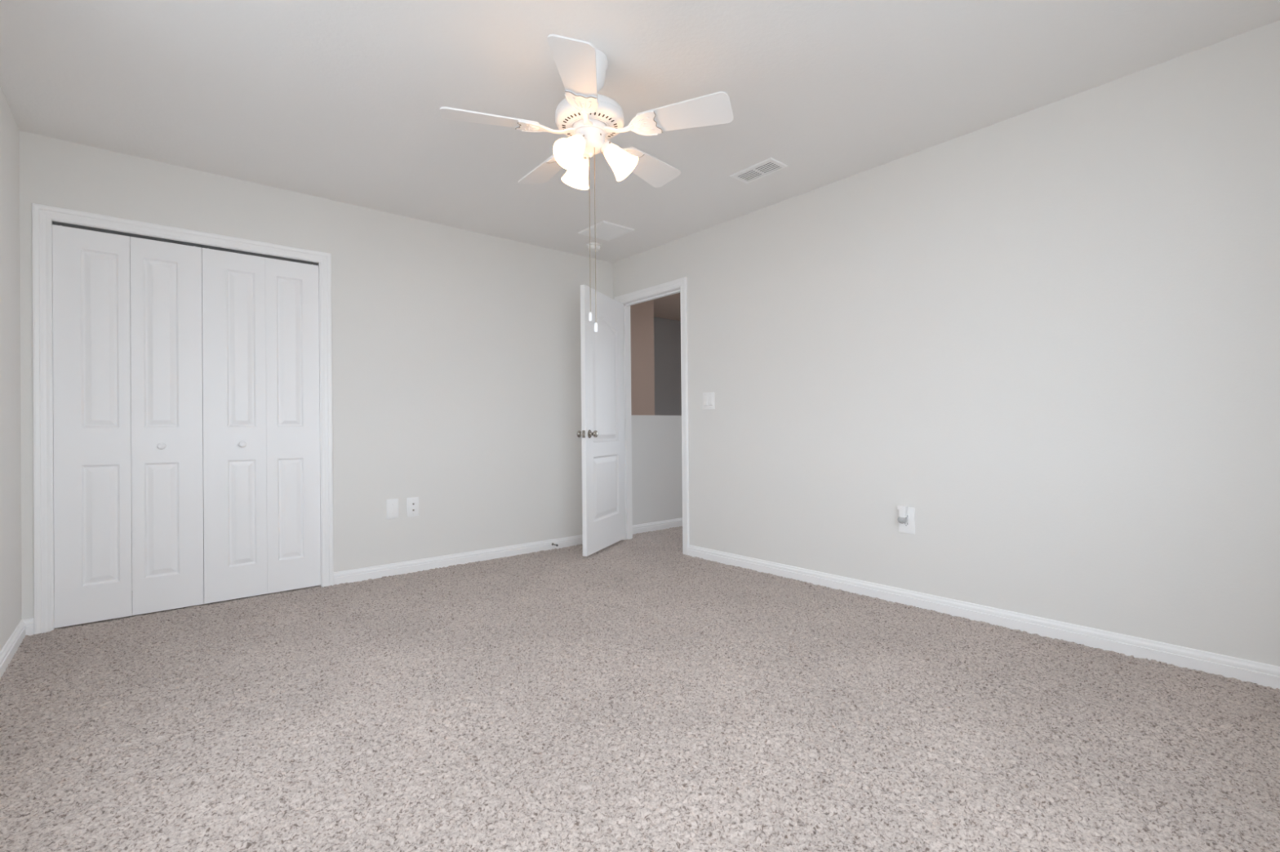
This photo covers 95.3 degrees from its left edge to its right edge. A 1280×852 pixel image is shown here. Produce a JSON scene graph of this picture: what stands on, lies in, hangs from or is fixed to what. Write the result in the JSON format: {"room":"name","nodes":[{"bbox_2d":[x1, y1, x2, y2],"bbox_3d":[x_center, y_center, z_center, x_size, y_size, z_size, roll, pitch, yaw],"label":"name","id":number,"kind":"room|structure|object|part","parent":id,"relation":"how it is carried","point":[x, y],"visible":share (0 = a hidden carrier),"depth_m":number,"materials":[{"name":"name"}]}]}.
{"room":"empty bedroom","nodes":[
{"label":"empty bedroom","id":0,"kind":"room"},
{"bbox_2d":[0,85,22,651],"bbox_3d":[-1.606,-0.226,1.093,0.115,2.440,4.400,0,0,-40],"label":"wall","id":1,"kind":"structure","parent":0,"point":[11,615],"depth_m":2.58,"materials":[{"name":"white paint"}]},
{"bbox_2d":[0,619,26,678],"bbox_3d":[-1.546,0.952,1.131,0.016,0.084,4.400,0,0,-40],"label":"baseboard","id":2,"kind":"structure","parent":1,"relation":"attached to","point":[11,646],"depth_m":2.53,"materials":[{"name":"white paint"}]},
{"bbox_2d":[18,130,613,619],"bbox_3d":[-1.845,-0.211,4.260,3.846,2.480,0.740,0,0,-40],"label":"wall","id":3,"kind":"structure","parent":0,"point":[456,353],"depth_m":4.02,"materials":[{"name":"white paint"}]},
{"bbox_2d":[52,224,204,628],"bbox_3d":[-2.680,-0.007,3.079,0.593,2.013,0.070,0,0,-40],"label":"door","id":4,"kind":"structure","parent":3,"relation":"in","point":[113,487],"depth_m":3.06,"materials":[{"name":"white paint"}]},
{"bbox_3d":[-2.578,0.108,3.142,0.036,0.036,0.035,0,0,-40],"label":"knob","id":5,"kind":"part","parent":4,"relation":"part of","materials":[{"name":"white paint"}]},
{"bbox_2d":[31,203,333,634],"bbox_3d":[-2.481,-0.038,3.297,1.316,2.097,0.132,0,0,-40],"label":"trim","id":6,"kind":"structure","parent":3,"relation":"attached to","point":[42,215],"depth_m":2.88,"materials":[{"name":"white paint"}]},
{"bbox_2d":[52,221,318,265],"bbox_3d":[-2.477,-1.012,3.287,1.178,0.014,0.031,0,0,-40],"label":"closet track","id":7,"kind":"object","parent":3,"relation":"attached to","point":[53,222],"visible":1,"depth_m":3.21,"materials":[{"name":"grey metal"}]},
{"bbox_2d":[201,248,320,604],"bbox_3d":[-2.229,-0.010,3.461,0.585,2.013,0.070,0,0,-40],"label":"door","id":8,"kind":"structure","parent":3,"relation":"in","point":[260,315],"depth_m":3.44,"materials":[{"name":"white paint"}]},
{"bbox_3d":[-2.301,0.106,3.376,0.036,0.036,0.035,0,0,-40],"label":"knob","id":9,"kind":"part","parent":8,"relation":"part of","materials":[{"name":"white paint"}]},
{"bbox_2d":[22,534,582,635],"bbox_3d":[-1.590,0.963,3.967,3.616,0.084,0.016,0,0,-40],"label":"baseboard","id":10,"kind":"structure","parent":3,"relation":"attached to","point":[414,566],"depth_m":4.12,"materials":[{"name":"white paint"}]},
{"bbox_2d":[386,498,398,519],"bbox_3d":[-1.662,0.557,3.916,0.078,0.132,0.007,0,0,-40],"label":"blank plate","id":11,"kind":"object","parent":3,"relation":"attached to","point":[392,505],"visible":1,"depth_m":3.91,"materials":[{"name":"white plastic"}]},
{"bbox_2d":[407,497,418,517],"bbox_3d":[-1.557,0.556,4.001,0.078,0.132,0.013,0,0,-40],"label":"jack plate","id":12,"kind":"object","parent":3,"relation":"attached to","point":[413,502],"visible":1,"depth_m":4.00,"materials":[{"name":"white plastic"}]},
{"bbox_2d":[0,526,1279,851],"bbox_3d":[1.017,0.976,3.368,6.821,0.016,4.504,0,0,-40],"label":"floor","id":13,"kind":"structure","parent":0,"point":[632,695],"depth_m":1.90,"materials":[{"name":"carpet"}]},
{"bbox_2d":[0,0,1279,320],"bbox_3d":[0.491,-1.504,3.957,7.031,0.100,6.265,0,0,-40],"label":"ceiling","id":14,"kind":"structure","parent":0,"point":[338,100],"depth_m":2.47,"materials":[{"name":"white paint"}]},
{"bbox_2d":[440,34,733,332],"bbox_3d":[-0.204,-0.910,2.337,1.096,1.088,1.075,0,0,-40],"label":"ceiling fan","id":15,"kind":"object","parent":14,"relation":"hanging from","point":[589,118],"visible":1,"depth_m":2.22,"materials":[{"name":"white wood"}]},
{"bbox_3d":[-0.565,-1.157,2.199,0.357,0.006,0.151,0,14,-17],"label":"blade","id":16,"kind":"part","parent":15,"relation":"part of","materials":[{"name":"white laminate"}]},
{"bbox_3d":[-0.417,-1.156,2.625,0.151,0.006,0.357,-17,9,-34],"label":"blade","id":17,"kind":"part","parent":15,"relation":"part of","materials":[{"name":"white laminate"}]},
{"bbox_3d":[-0.313,-1.154,2.276,0.130,0.022,0.040,0,4,-17],"label":"bracket arm","id":18,"kind":"part","parent":15,"relation":"part of","materials":[{"name":"white metal"}]},
{"bbox_3d":[-0.250,-1.060,2.218,0.120,0.121,0.120,-1,-43,30],"label":"lamp shade","id":19,"kind":"part","parent":15,"relation":"part of","materials":[{"name":"white glass"}]},
{"bbox_3d":[-0.206,-1.161,1.927,0.151,0.006,0.357,13,0,1],"label":"blade","id":20,"kind":"part","parent":15,"relation":"part of","materials":[{"name":"white laminate"}]},
{"bbox_3d":[-0.244,-1.073,2.228,0.041,0.070,0.041,-1,-43,30],"label":"bulb","id":21,"kind":"part","parent":15,"relation":"part of","materials":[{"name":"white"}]},
{"bbox_3d":[-0.250,-1.060,2.402,0.120,0.121,0.120,0,43,-30],"label":"lamp shade","id":22,"kind":"part","parent":15,"relation":"part of","materials":[{"name":"white glass"}]},
{"bbox_3d":[-0.227,-1.105,2.254,0.062,0.055,0.058,0,0,-40],"label":"light arm","id":23,"kind":"part","parent":15,"relation":"part of","materials":[{"name":"white metal"}]},
{"bbox_3d":[-0.227,-1.104,2.366,0.057,0.055,0.061,0,0,-40],"label":"light arm","id":24,"kind":"part","parent":15,"relation":"part of","materials":[{"name":"white metal"}]},
{"bbox_3d":[-0.201,-1.155,2.190,0.040,0.022,0.130,4,0,1],"label":"bracket arm","id":25,"kind":"part","parent":15,"relation":"part of","materials":[{"name":"white metal"}]},
{"bbox_3d":[-0.200,-0.763,2.321,0.002,0.626,0.003,-1,0,5],"label":"pull chain","id":26,"kind":"part","parent":15,"relation":"part of","materials":[{"name":"brown metal"}]},
{"bbox_3d":[-0.175,-0.752,2.279,0.002,0.704,0.003,-1,0,5],"label":"pull chain","id":27,"kind":"part","parent":15,"relation":"part of","materials":[{"name":"brown metal"}]},
{"bbox_3d":[-0.134,-1.105,2.311,0.059,0.055,0.056,-1,0,0],"label":"light arm","id":28,"kind":"part","parent":15,"relation":"part of","materials":[{"name":"white metal"}]},
{"bbox_3d":[-0.085,-1.156,2.271,0.130,0.022,0.040,-1,-4,19],"label":"bracket arm","id":29,"kind":"part","parent":15,"relation":"part of","materials":[{"name":"white metal"}]},
{"bbox_3d":[-0.091,-1.062,2.310,0.120,0.121,0.120,-44,0,0],"label":"lamp shade","id":30,"kind":"part","parent":15,"relation":"part of","materials":[{"name":"white glass"}]},
{"bbox_3d":[0.034,-1.161,2.616,0.151,0.006,0.357,-18,-10,36],"label":"blade","id":31,"kind":"part","parent":15,"relation":"part of","materials":[{"name":"white laminate"}]},
{"bbox_3d":[0.164,-1.163,2.184,0.357,0.006,0.151,-1,-14,19],"label":"blade","id":32,"kind":"part","parent":15,"relation":"part of","materials":[{"name":"white laminate"}]},
{"bbox_2d":[586,242,601,252],"bbox_3d":[-0.368,-1.417,4.647,0.123,0.053,0.123,0,0,-40],"label":"smoke detector","id":33,"kind":"object","parent":14,"relation":"attached to","point":[598,246],"visible":0.88,"depth_m":4.61,"materials":[{"name":"white plastic"}]},
{"bbox_2d":[577,220,634,241],"bbox_3d":[-0.251,-1.440,4.318,0.287,0.010,0.318,0,0,-40],"label":"ceiling vent","id":34,"kind":"object","parent":14,"relation":"in","point":[606,231],"visible":0.96,"depth_m":4.30,"materials":[{"name":"white metal"}]},
{"bbox_2d":[729,157,787,183],"bbox_3d":[0.676,-1.455,3.329,0.158,0.007,0.295,0,0,-40],"label":"ceiling vent","id":35,"kind":"object","parent":14,"relation":"in","point":[766,167],"visible":1,"depth_m":3.32,"materials":[{"name":"white metal"}]},
{"bbox_2d":[630,299,654,542],"bbox_3d":[-0.570,0.034,6.045,1.835,2.940,0.120,0,0,-40],"label":"wall","id":36,"kind":"structure","parent":0,"point":[642,314],"depth_m":6.48,"materials":[{"name":"beige paint"}]},
{"bbox_2d":[631,415,682,524],"bbox_3d":[0.958,0.442,6.317,3.085,1.097,0.121,0,0,-40],"label":"wall","id":37,"kind":"structure","parent":0,"point":[656,440],"depth_m":5.56,"materials":[{"name":"white paint"}]},
{"bbox_2d":[632,518,682,534],"bbox_3d":[1.005,0.948,6.265,3.085,0.084,0.016,0,0,-40],"label":"baseboard","id":38,"kind":"structure","parent":37,"relation":"attached to","point":[667,524],"depth_m":5.54,"materials":[{"name":"white paint"}]},
{"bbox_2d":[653,316,681,549],"bbox_3d":[0.218,0.079,6.634,4.000,3.040,1.800,0,0,-40],"label":"wall","id":39,"kind":"structure","parent":0,"point":[667,332],"depth_m":7.82,"materials":[{"name":"grey paint"}]},
{"bbox_2d":[613,20,1279,666],"bbox_3d":[1.277,-0.243,3.462,0.115,2.440,4.515,0,0,-40],"label":"wall","id":40,"kind":"structure","parent":0,"point":[1049,335],"depth_m":2.71,"materials":[{"name":"white paint"}]},
{"bbox_2d":[613,276,688,555],"bbox_3d":[0.117,-0.071,4.817,0.133,2.127,0.888,0,0,-40],"label":"trim","id":41,"kind":"structure","parent":40,"relation":"attached to","point":[677,286],"depth_m":4.76,"materials":[{"name":"white paint"}]},
{"bbox_2d":[576,284,625,556],"bbox_3d":[-0.316,-0.042,4.714,0.166,2.028,0.772,-1,0,15],"label":"door","id":42,"kind":"structure","parent":41,"relation":"attached to","point":[602,433],"depth_m":4.63,"materials":[{"name":"white paint"}]},
{"bbox_3d":[-0.445,0.061,4.428,0.065,0.063,0.063,-1,0,21],"label":"knob","id":43,"kind":"part","parent":42,"relation":"part of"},
{"bbox_3d":[-0.422,0.061,4.348,0.025,0.056,0.011,-1,0,21],"label":"latch plate","id":44,"kind":"part","parent":42,"relation":"part of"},
{"bbox_3d":[-0.351,0.060,4.393,0.065,0.063,0.063,-1,0,21],"label":"knob","id":45,"kind":"part","parent":42,"relation":"part of","materials":[{"name":"silver metal"}]},
{"bbox_2d":[702,391,715,409],"bbox_3d":[0.500,-0.184,4.279,0.013,0.124,0.117,0,0,-40],"label":"light switch","id":46,"kind":"object","parent":40,"relation":"attached to","point":[708,397],"visible":1,"depth_m":4.28,"materials":[{"name":"white plastic"}]},
{"bbox_2d":[898,506,915,534],"bbox_3d":[1.449,0.512,3.168,0.008,0.142,0.088,0,0,-40],"label":"electrical outlet","id":47,"kind":"object","parent":40,"relation":"attached to","point":[908,527],"visible":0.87,"depth_m":3.15,"materials":[{"name":"white plastic"}]},
{"bbox_2d":[897,505,907,524],"bbox_3d":[1.420,0.480,3.159,0.046,0.097,0.045,0,0,-40],"label":"plug","id":48,"kind":"object","parent":47,"relation":"attached to","point":[902,509],"visible":1,"depth_m":3.15,"materials":[{"name":"white plastic"}]},
{"bbox_3d":[1.419,0.512,3.159,0.045,0.033,0.045,0,0,-40],"label":"clear bulb","id":49,"kind":"part","parent":48,"relation":"part of","materials":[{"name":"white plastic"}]},
{"bbox_2d":[903,521,909,527],"bbox_3d":[1.447,0.533,3.166,0.003,0.029,0.033,0,0,-40],"label":"socket","id":50,"kind":"object","parent":47,"relation":"attached to","point":[907,524],"depth_m":3.16,"materials":[{"name":"white plastic"}]},
{"bbox_2d":[688,545,1279,689],"bbox_3d":[1.497,0.932,3.109,0.016,0.084,3.484,0,0,-40],"label":"baseboard","id":51,"kind":"structure","parent":40,"relation":"attached to","point":[1244,670],"depth_m":2.70,"materials":[{"name":"white paint"}]}
]}

